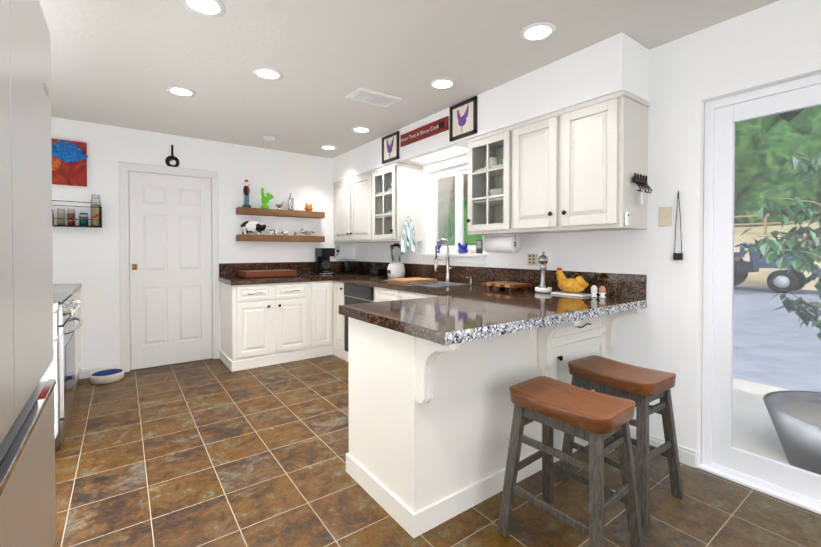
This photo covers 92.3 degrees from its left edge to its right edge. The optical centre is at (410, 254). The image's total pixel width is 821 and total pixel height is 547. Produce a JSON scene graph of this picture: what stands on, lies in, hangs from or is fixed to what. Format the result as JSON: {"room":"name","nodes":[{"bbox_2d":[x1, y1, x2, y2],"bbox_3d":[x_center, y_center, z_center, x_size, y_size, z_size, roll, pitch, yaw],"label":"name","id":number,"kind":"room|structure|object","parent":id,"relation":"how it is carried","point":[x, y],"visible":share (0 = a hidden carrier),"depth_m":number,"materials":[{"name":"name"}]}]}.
{"room":"kitchen","nodes":[
{"label":"kitchen","id":0,"kind":"room"},
{"bbox_2d":[51,117,354,368],"bbox_3d":[-2.258,-0.053,4.509,3.840,2.460,0.140,-1,1,-36],"label":"wall","id":1,"kind":"structure","parent":0,"point":[87,258],"depth_m":4.11,"materials":[{"name":"paint"}]},
{"bbox_2d":[51,138,87,186],"bbox_3d":[-3.256,-0.861,3.651,0.428,0.418,0.044,-1,1,-36],"label":"framed picture","id":2,"kind":"object","parent":1,"relation":"attached to","point":[69,163],"visible":0.71,"depth_m":3.68,"materials":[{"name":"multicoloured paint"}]},
{"bbox_2d":[52,194,101,227],"bbox_3d":[-3.166,-0.419,3.683,0.445,0.313,0.108,-1,1,-36],"label":"shelf","id":3,"kind":"object","parent":1,"relation":"attached to","point":[96,215],"visible":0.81,"depth_m":3.71,"materials":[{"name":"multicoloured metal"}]},
{"bbox_2d":[79,364,119,378],"bbox_3d":[-3.280,1.140,3.682,0.916,0.095,0.013,-1,1,-36],"label":"baseboard","id":4,"kind":"structure","parent":1,"relation":"attached to","point":[83,373],"depth_m":3.82,"materials":[{"name":"white wood"}]},
{"bbox_2d":[118,161,218,371],"bbox_3d":[-2.582,0.121,4.262,0.908,2.118,0.158,-1,1,-36],"label":"door frame","id":5,"kind":"structure","parent":1,"relation":"attached to","point":[124,168],"depth_m":4.00,"materials":[{"name":"white wood"}]},
{"bbox_2d":[129,171,211,369],"bbox_3d":[-2.547,0.161,4.229,0.752,2.023,0.069,-1,1,-36],"label":"pantry door","id":6,"kind":"structure","parent":1,"relation":"in","point":[170,271],"depth_m":4.21,"materials":[{"name":"white wood"}]},
{"bbox_2d":[165,145,179,166],"bbox_3d":[-2.534,-1.046,4.197,0.132,0.245,0.012,-1,1,-36],"label":"decor","id":7,"kind":"object","parent":1,"relation":"hanging from","point":[171,161],"visible":1,"depth_m":4.20,"materials":[{"name":"black metal"}]},
{"bbox_2d":[218,262,340,277],"bbox_3d":[-1.478,0.169,4.984,1.736,0.155,0.011,-1,1,-36],"label":"backsplash","id":8,"kind":"structure","parent":1,"relation":"attached to","point":[226,270],"depth_m":4.78,"materials":[{"name":"brown stone"}]},
{"bbox_2d":[236,207,324,218],"bbox_3d":[-1.565,-0.509,4.826,1.040,0.075,0.150,-1,1,-36],"label":"shelf","id":9,"kind":"object","parent":1,"relation":"attached to","point":[274,212],"visible":1,"depth_m":4.73,"materials":[{"name":"brown wood"}]},
{"bbox_2d":[242,180,250,207],"bbox_3d":[-1.900,-0.707,4.571,0.080,0.327,0.070,-1,1,-36],"label":"figurine","id":10,"kind":"object","parent":9,"relation":"on","point":[246,190],"depth_m":4.55,"materials":[{"name":"multicoloured"}]},
{"bbox_2d":[261,188,273,208],"bbox_3d":[-1.716,-0.670,4.706,0.119,0.247,0.119,0,1,9],"label":"figurine","id":11,"kind":"object","parent":9,"relation":"on","point":[264,199],"depth_m":4.67,"materials":[{"name":"green"}]},
{"bbox_2d":[275,202,283,209],"bbox_3d":[-1.593,-0.601,4.795,0.098,0.109,0.092,0,1,-3],"label":"figurine","id":12,"kind":"object","parent":9,"relation":"on","point":[278,206],"depth_m":4.77,"materials":[{"name":"grey"}]},
{"bbox_2d":[288,193,293,209],"bbox_3d":[-1.480,-0.656,4.878,0.070,0.216,0.073,0,1,24],"label":"figurine","id":13,"kind":"object","parent":9,"relation":"on","point":[290,199],"depth_m":4.85,"materials":[{"name":"grey ceramic"}]},
{"bbox_2d":[304,203,312,210],"bbox_3d":[-1.294,-0.608,5.014,0.110,0.116,0.110,1,1,42],"label":"figurine","id":14,"kind":"object","parent":9,"relation":"on","point":[308,207],"depth_m":4.98,"materials":[{"name":"orange ceramic"}]},
{"bbox_2d":[236,234,324,241],"bbox_3d":[-1.565,-0.199,4.830,1.040,0.075,0.150,-1,1,-36],"label":"shelf","id":15,"kind":"object","parent":1,"relation":"attached to","point":[269,238],"visible":1,"depth_m":4.74,"materials":[{"name":"brown wood"}]},
{"bbox_2d":[241,220,287,234],"bbox_3d":[-1.735,-0.321,4.706,0.555,0.173,0.143,-1,1,-39],"label":"figurine","id":16,"kind":"object","parent":15,"relation":"on","point":[253,226],"depth_m":4.59,"materials":[{"name":"white ceramic"}]},
{"bbox_2d":[294,227,316,235],"bbox_3d":[-1.328,-0.293,4.989,0.297,0.107,0.132,-1,1,-42],"label":"figurine","id":17,"kind":"object","parent":15,"relation":"on","point":[306,233],"depth_m":4.97,"materials":[{"name":"grey ceramic"}]},
{"bbox_2d":[334,246,339,257],"bbox_3d":[-1.002,-0.033,5.319,0.117,0.168,0.032,-1,1,-36],"label":"electrical outlet","id":18,"kind":"object","parent":1,"relation":"attached to","point":[337,250],"visible":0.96,"depth_m":5.33,"materials":[{"name":"white plastic"}]},
{"bbox_2d":[39,0,778,157],"bbox_3d":[0.026,-1.304,1.369,3.840,0.120,7.880,-1,1,-36],"label":"ceiling","id":19,"kind":"structure","parent":0,"point":[122,63],"depth_m":2.48,"materials":[{"name":"white paint"}]},
{"bbox_2d":[166,86,195,96],"bbox_3d":[-1.773,-1.261,3.052,0.200,0.006,0.200,-1,1,-36],"label":"recessed light","id":20,"kind":"object","parent":19,"relation":"in","point":[180,91],"visible":0.98,"depth_m":3.04,"materials":[{"name":"white"}]},
{"bbox_2d":[181,0,225,16],"bbox_3d":[-1.033,-1.248,1.971,0.200,0.006,0.200,-1,1,-36],"label":"recessed light","id":21,"kind":"object","parent":19,"relation":"in","point":[211,8],"visible":1,"depth_m":1.99,"materials":[{"name":"white"}]},
{"bbox_2d":[253,67,282,80],"bbox_3d":[-0.991,-1.258,2.744,0.200,0.006,0.200,-1,1,-36],"label":"recessed light","id":22,"kind":"object","parent":19,"relation":"in","point":[268,73],"visible":1,"depth_m":2.73,"materials":[{"name":"white"}]},
{"bbox_2d":[263,135,275,140],"bbox_3d":[-1.526,-1.263,4.273,0.130,0.030,0.130,-1,1,-36],"label":"smoke detector","id":23,"kind":"object","parent":19,"relation":"attached to","point":[269,137],"visible":1,"depth_m":4.23,"materials":[{"name":"white plastic"}]},
{"bbox_2d":[320,145,336,149],"bbox_3d":[-0.979,-1.282,4.710,0.200,0.006,0.200,-1,1,-36],"label":"recessed light","id":24,"kind":"object","parent":19,"relation":"in","point":[328,147],"visible":0.96,"depth_m":4.71,"materials":[{"name":"white"}]},
{"bbox_2d":[352,127,370,132],"bbox_3d":[-0.499,-1.273,4.020,0.200,0.006,0.200,-1,1,-36],"label":"recessed light","id":25,"kind":"object","parent":19,"relation":"in","point":[361,129],"visible":1,"depth_m":4.00,"materials":[{"name":"white"}]},
{"bbox_2d":[346,87,400,107],"bbox_3d":[-0.296,-1.259,3.166,0.380,0.012,0.230,-1,1,-36],"label":"ceiling vent","id":26,"kind":"object","parent":19,"relation":"in","point":[368,96],"visible":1,"depth_m":3.14,"materials":[{"name":"white metal"}]},
{"bbox_2d":[429,78,455,89],"bbox_3d":[0.237,-1.260,2.911,0.200,0.006,0.200,-1,1,-36],"label":"recessed light","id":27,"kind":"object","parent":19,"relation":"in","point":[442,83],"visible":1,"depth_m":2.90,"materials":[{"name":"white"}]},
{"bbox_2d":[519,22,556,41],"bbox_3d":[0.717,-1.251,2.221,0.200,0.006,0.200,-1,1,-36],"label":"recessed light","id":28,"kind":"object","parent":19,"relation":"in","point":[538,32],"visible":1,"depth_m":2.21,"materials":[{"name":"white plastic"}]},
{"bbox_2d":[54,355,820,546],"bbox_3d":[0.026,1.276,1.401,3.840,0.120,7.880,-1,1,-36],"label":"floor","id":29,"kind":"structure","parent":0,"point":[211,452],"depth_m":2.05,"materials":[{"name":"tile"}]},
{"bbox_2d":[0,0,55,546],"bbox_3d":[-0.958,0.340,0.403,0.801,1.775,0.910,-1,1,-36],"label":"fridge","id":30,"kind":"object","parent":29,"relation":"on","point":[27,472],"visible":1,"depth_m":0.72,"materials":[{"name":"grey metal"}]},
{"bbox_2d":[41,361,52,380],"bbox_3d":[-1.990,0.775,1.664,0.617,0.876,0.599,-1,1,-36],"label":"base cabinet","id":31,"kind":"object","parent":29,"relation":"on","point":[51,372],"depth_m":2.15,"materials":[{"name":"white wood"}]},
{"bbox_2d":[53,307,57,438],"bbox_3d":[-2.240,0.771,2.006,0.617,0.876,0.528,-1,1,-36],"label":"base cabinet","id":32,"kind":"object","parent":29,"relation":"on","point":[54,315],"depth_m":2.34,"materials":[{"name":"white wood"}]},
{"bbox_2d":[53,303,56,310],"bbox_3d":[-1.852,0.319,1.475,0.622,0.040,1.834,-1,1,-36],"label":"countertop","id":33,"kind":"structure","parent":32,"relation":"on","point":[54,304],"depth_m":2.31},
{"bbox_2d":[55,287,80,388],"bbox_3d":[-3.123,0.756,3.215,0.617,0.876,0.937,-1,1,-36],"label":"base cabinet","id":34,"kind":"object","parent":29,"relation":"on","point":[77,293],"depth_m":3.55,"materials":[{"name":"white wood"}]},
{"bbox_2d":[53,283,80,293],"bbox_3d":[-3.121,0.298,3.211,0.622,0.040,0.937,-1,1,-36],"label":"countertop","id":35,"kind":"structure","parent":34,"relation":"on","point":[56,287],"depth_m":3.34,"materials":[{"name":"beige stone"}]},
{"bbox_2d":[53,291,82,448],"bbox_3d":[-2.582,0.646,2.555,0.714,1.070,0.759,-1,1,-36],"label":"range","id":36,"kind":"object","parent":29,"relation":"on","point":[68,304],"visible":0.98,"depth_m":2.52,"materials":[{"name":"silver metal"}]},
{"bbox_2d":[89,368,123,383],"bbox_3d":[-2.873,1.148,3.739,0.264,0.075,0.264,-1,1,-36],"label":"bowl","id":37,"kind":"object","parent":29,"relation":"on","point":[106,376],"visible":1,"depth_m":3.70,"materials":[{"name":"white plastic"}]},
{"bbox_2d":[219,278,325,371],"bbox_3d":[-1.538,0.739,4.566,1.098,0.875,0.626,-1,1,-36],"label":"base cabinet","id":38,"kind":"object","parent":29,"relation":"on","point":[262,324],"depth_m":4.26,"materials":[{"name":"white wood"}]},
{"bbox_2d":[218,274,333,285],"bbox_3d":[-1.293,0.273,4.733,1.736,0.048,0.636,-1,1,-36],"label":"countertop","id":39,"kind":"structure","parent":38,"relation":"on","point":[300,277],"depth_m":4.34,"materials":[{"name":"brown stone"}]},
{"bbox_2d":[238,269,296,277],"bbox_3d":[-1.652,0.215,4.565,0.560,0.070,0.350,-1,1,-36],"label":"block","id":40,"kind":"object","parent":39,"relation":"on","point":[263,273],"visible":0.96,"depth_m":4.43,"materials":[{"name":"brown wood"}]},
{"bbox_2d":[315,248,334,274],"bbox_3d":[-1.088,0.080,5.019,0.211,0.330,0.240,-1,1,-36],"label":"coffee maker","id":41,"kind":"object","parent":39,"relation":"on","point":[323,265],"visible":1,"depth_m":4.99,"materials":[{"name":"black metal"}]},
{"bbox_2d":[336,259,357,273],"bbox_3d":[-0.835,0.149,5.208,0.190,0.187,0.285,-1,1,-36],"label":"toaster","id":42,"kind":"object","parent":39,"relation":"on","point":[346,266],"visible":1,"depth_m":5.12,"materials":[{"name":"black metal"}]},
{"bbox_2d":[326,278,341,358],"bbox_3d":[-0.604,0.737,4.690,0.681,0.875,0.336,-1,1,-36],"label":"base cabinet","id":43,"kind":"object","parent":29,"relation":"on","point":[333,287],"depth_m":4.59,"materials":[{"name":"white wood"}]},
{"bbox_2d":[342,282,385,305],"bbox_3d":[-0.323,0.742,4.344,0.636,0.875,0.674,-1,1,-36],"label":"base cabinet","id":44,"kind":"object","parent":29,"relation":"on","point":[351,291],"depth_m":4.06,"materials":[{"name":"white wood"}]},
{"bbox_2d":[382,278,437,301],"bbox_3d":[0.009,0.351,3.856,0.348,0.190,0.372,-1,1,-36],"label":"base cabinet","id":45,"kind":"object","parent":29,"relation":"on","point":[387,294],"depth_m":3.66,"materials":[{"name":"white wood"}]},
{"bbox_2d":[406,278,469,297],"bbox_3d":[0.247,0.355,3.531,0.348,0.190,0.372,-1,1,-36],"label":"base cabinet","id":46,"kind":"object","parent":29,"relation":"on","point":[439,283],"depth_m":3.55,"materials":[{"name":"white wood"}]},
{"bbox_2d":[334,274,521,293],"bbox_3d":[0.003,0.271,3.887,0.641,0.074,2.260,-1,1,-36],"label":"countertop","id":47,"kind":"structure","parent":46,"relation":"on","point":[371,280],"depth_m":3.52,"materials":[{"name":"brown stone"}]},
{"bbox_2d":[369,266,386,275],"bbox_3d":[-0.401,0.195,4.804,0.127,0.104,0.220,-1,1,-36],"label":"box","id":48,"kind":"object","parent":47,"relation":"on","point":[381,271],"visible":0.98,"depth_m":4.73,"materials":[{"name":"black plastic"}]},
{"bbox_2d":[387,243,404,277],"bbox_3d":[-0.161,0.064,4.352,0.198,0.378,0.206,-1,1,-36],"label":"blender","id":49,"kind":"object","parent":47,"relation":"on","point":[395,269],"visible":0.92,"depth_m":4.29,"materials":[{"name":"white plastic"}]},
{"bbox_2d":[383,277,471,286],"bbox_3d":[0.137,0.342,3.700,0.419,0.212,0.824,-1,1,-36],"label":"sink","id":50,"kind":"object","parent":47,"relation":"in","point":[418,281],"depth_m":3.72,"materials":[{"name":"silver metal"}]},
{"bbox_2d":[434,238,472,283],"bbox_3d":[0.393,0.052,3.650,0.205,0.419,0.358,-1,1,-36],"label":"faucet","id":51,"kind":"object","parent":47,"relation":"on","point":[448,268],"depth_m":3.76,"materials":[{"name":"silver metal"}]},
{"bbox_2d":[482,281,532,290],"bbox_3d":[0.753,0.244,3.072,0.220,0.050,0.320,-1,1,-36],"label":"board","id":52,"kind":"object","parent":47,"relation":"on","point":[512,286],"visible":1,"depth_m":3.02,"materials":[{"name":"brown wood"}]},
{"bbox_2d":[342,318,557,537],"bbox_3d":[0.225,0.768,2.225,0.960,0.875,0.656,-1,1,-36],"label":"base cabinet","id":53,"kind":"object","parent":29,"relation":"on","point":[440,359],"depth_m":1.89,"materials":[{"name":"white wood"}]},
{"bbox_2d":[338,290,645,345],"bbox_3d":[0.529,0.303,2.316,1.646,0.048,0.898,-1,1,-36],"label":"countertop","id":54,"kind":"structure","parent":53,"relation":"on","point":[444,319],"depth_m":2.01,"materials":[{"name":"brown stone"}]},
{"bbox_2d":[535,251,551,292],"bbox_3d":[0.964,0.123,2.865,0.120,0.297,0.120,-1,1,-36],"label":"pepper mill","id":55,"kind":"object","parent":54,"relation":"on","point":[543,262],"visible":1,"depth_m":2.85,"materials":[{"name":"silver metal"}]},
{"bbox_2d":[551,268,591,296],"bbox_3d":[1.105,0.182,2.707,0.120,0.182,0.264,-1,1,-36],"label":"hen","id":56,"kind":"object","parent":54,"relation":"on","point":[571,286],"visible":1,"depth_m":2.67,"materials":[{"name":"yellow ceramic"}]},
{"bbox_2d":[590,285,605,297],"bbox_3d":[1.216,0.236,2.556,0.048,0.078,0.101,-1,1,-36],"label":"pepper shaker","id":57,"kind":"object","parent":54,"relation":"on","point":[601,292],"visible":1,"depth_m":2.54,"materials":[{"name":"white ceramic"}]},
{"bbox_2d":[497,376,643,546],"bbox_3d":[0.669,0.901,1.668,0.381,0.628,0.454,-1,1,-39],"label":"stool","id":58,"kind":"object","parent":29,"relation":"on","point":[595,420],"visible":1,"depth_m":1.60,"materials":[{"name":"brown wood"}]},
{"bbox_2d":[554,314,613,461],"bbox_3d":[0.851,0.762,2.682,0.701,0.875,0.656,-1,1,-36],"label":"base cabinet","id":59,"kind":"object","parent":29,"relation":"on","point":[576,340],"depth_m":2.42,"materials":[{"name":"white wood"}]},
{"bbox_2d":[558,355,683,526],"bbox_3d":[1.078,0.897,2.041,0.396,0.628,0.466,-1,1,-36],"label":"stool","id":60,"kind":"object","parent":29,"relation":"on","point":[642,387],"visible":0.81,"depth_m":1.94,"materials":[{"name":"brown wood"}]},
{"bbox_2d":[332,32,648,181],"bbox_3d":[0.207,-1.115,3.857,0.335,0.320,3.800,-1,1,-36],"label":"soffit","id":61,"kind":"structure","parent":0,"point":[615,63],"depth_m":2.66,"materials":[{"name":"paint"}]},
{"bbox_2d":[382,131,398,163],"bbox_3d":[-0.211,-1.118,4.128,0.018,0.280,0.310,-1,1,-36],"label":"print","id":62,"kind":"object","parent":61,"relation":"attached to","point":[390,147],"visible":1,"depth_m":4.12,"materials":[{"name":"brown"}]},
{"bbox_2d":[400,116,448,146],"bbox_3d":[0.114,-1.140,3.684,0.016,0.115,0.710,-1,1,-36],"label":"sign board","id":63,"kind":"object","parent":61,"relation":"attached to","point":[443,124],"visible":0.96,"depth_m":3.64,"materials":[{"name":"red wood"}]},
{"bbox_2d":[401,124,438,140],"bbox_3d":[0.075,-1.136,3.721,0.001,0.048,0.593,-1,1,-36],"label":"sign","id":64,"kind":"object","parent":63,"relation":"attached to","point":[412,136],"visible":1,"depth_m":3.63,"materials":[{"name":"white paint"}]},
{"bbox_2d":[410,145,467,162],"bbox_3d":[0.293,-0.949,3.749,0.245,0.007,0.680,-1,1,-36],"label":"ceiling light","id":65,"kind":"object","parent":61,"relation":"attached to","point":[451,151],"visible":0.82,"depth_m":3.71,"materials":[{"name":"white plastic"}]},
{"bbox_2d":[449,96,476,141],"bbox_3d":[0.432,-1.112,3.248,0.018,0.290,0.310,-1,1,-36],"label":"print","id":66,"kind":"object","parent":61,"relation":"attached to","point":[463,119],"visible":1,"depth_m":3.24,"materials":[{"name":"brown paper"}]},
{"bbox_2d":[355,0,820,467],"bbox_3d":[1.520,-0.028,2.477,0.140,2.460,7.600,-1,1,-36],"label":"wall","id":67,"kind":"structure","parent":0,"point":[771,44],"depth_m":2.30,"materials":[{"name":"paint"}]},
{"bbox_2d":[333,169,400,242],"bbox_3d":[-0.592,-0.559,4.953,0.333,0.812,1.092,-1,1,-36],"label":"upper cabinet","id":68,"kind":"object","parent":67,"relation":"attached to","point":[380,205],"depth_m":4.58,"materials":[{"name":"white wood"}]},
{"bbox_2d":[401,216,416,255],"bbox_3d":[-0.016,-0.195,4.119,0.200,0.412,0.049,-1,1,-36],"label":"hanging towel","id":69,"kind":"object","parent":68,"relation":"hanging from","point":[408,239],"visible":0.98,"depth_m":4.11,"materials":[{"name":"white fabric"}]},
{"bbox_2d":[421,164,486,263],"bbox_3d":[0.445,-0.399,3.904,0.165,0.948,0.920,-1,1,-36],"label":"sink window","id":70,"kind":"structure","parent":67,"relation":"in","point":[441,185],"depth_m":4.03,"materials":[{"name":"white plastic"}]},
{"bbox_2d":[437,240,482,253],"bbox_3d":[0.467,-0.077,3.840,0.087,0.130,0.645,-1,1,-36],"label":"figurines","id":71,"kind":"object","parent":70,"relation":"on","point":[479,247],"depth_m":3.73,"materials":[{"name":"blue ceramic"}]},
{"bbox_2d":[356,262,645,297],"bbox_3d":[0.338,0.181,3.961,0.012,0.155,3.783,-1,1,-36],"label":"backsplash","id":72,"kind":"structure","parent":67,"relation":"attached to","point":[616,285],"depth_m":3.20,"materials":[{"name":"brown stone"}]},
{"bbox_2d":[528,254,537,264],"bbox_3d":[0.960,0.035,3.097,0.029,0.090,0.080,-1,1,-36],"label":"electrical outlet","id":73,"kind":"object","parent":67,"relation":"attached to","point":[532,259],"visible":1,"depth_m":3.08,"materials":[{"name":"beige plastic"}]},
{"bbox_2d":[499,90,649,233],"bbox_3d":[1.074,-0.549,2.674,0.333,0.777,0.855,-1,1,-36],"label":"upper cabinet","id":74,"kind":"object","parent":67,"relation":"attached to","point":[575,168],"depth_m":2.45,"materials":[{"name":"white wood"}]},
{"bbox_2d":[482,234,521,252],"bbox_3d":[0.722,-0.090,3.144,0.132,0.145,0.360,-1,1,-36],"label":"paper towel holder","id":75,"kind":"object","parent":74,"relation":"attached to","point":[503,243],"visible":1,"depth_m":3.07,"materials":[{"name":"white paper"}]},
{"bbox_2d":[625,212,628,224],"bbox_3d":[1.232,-0.207,2.237,0.025,0.075,0.017,-1,1,-36],"label":"sensor","id":76,"kind":"object","parent":74,"relation":"attached to","point":[626,218],"visible":1,"depth_m":2.23,"materials":[{"name":"white plastic"}]},
{"bbox_2d":[633,173,651,203],"bbox_3d":[1.366,-0.386,2.318,0.170,0.181,0.042,-1,1,-36],"label":"key rack","id":77,"kind":"object","parent":74,"relation":"attached to","point":[641,181],"visible":0.98,"depth_m":2.30,"materials":[{"name":"brown metal"}]},
{"bbox_2d":[612,428,695,467],"bbox_3d":[1.464,1.155,2.439,0.013,0.095,0.513,-1,1,-36],"label":"baseboard","id":78,"kind":"structure","parent":67,"relation":"attached to","point":[687,456],"depth_m":2.28,"materials":[{"name":"white wood"}]},
{"bbox_2d":[659,206,671,225],"bbox_3d":[1.516,-0.229,2.348,0.010,0.115,0.070,-1,1,-36],"label":"switch plate","id":79,"kind":"object","parent":67,"relation":"attached to","point":[665,216],"visible":1,"depth_m":2.35,"materials":[{"name":"beige plastic"}]},
{"bbox_2d":[673,190,682,259],"bbox_3d":[1.554,-0.172,2.289,0.020,0.403,0.044,-1,1,-36],"label":"hanging cord","id":80,"kind":"object","parent":67,"relation":"hanging from","point":[677,256],"visible":1,"depth_m":2.28,"materials":[{"name":"black plastic"}]},
{"bbox_2d":[698,463,820,513],"bbox_3d":[2.174,1.208,1.521,0.049,0.012,1.796,-1,1,-36],"label":"trim","id":81,"kind":"structure","parent":67,"relation":"attached to","point":[776,494],"depth_m":2.02,"materials":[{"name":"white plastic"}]},
{"bbox_2d":[701,74,820,506],"bbox_3d":[2.228,0.180,1.548,0.085,2.067,1.794,-1,1,-36],"label":"sliding door","id":82,"kind":"structure","parent":67,"relation":"in","point":[723,116],"depth_m":2.16,"materials":[{"name":"white plastic"}]},
{"label":"outside","id":83,"kind":"structure","parent":0,"visible":0},
{"bbox_2d":[447,105,820,474],"bbox_3d":[34.541,-11.991,31.178,87.298,29.953,130.000,-1,1,-36],"label":"scenery","id":84,"kind":"structure","parent":83,"point":[766,278],"depth_m":5.75,"materials":[{"name":"concrete"}]}
]}

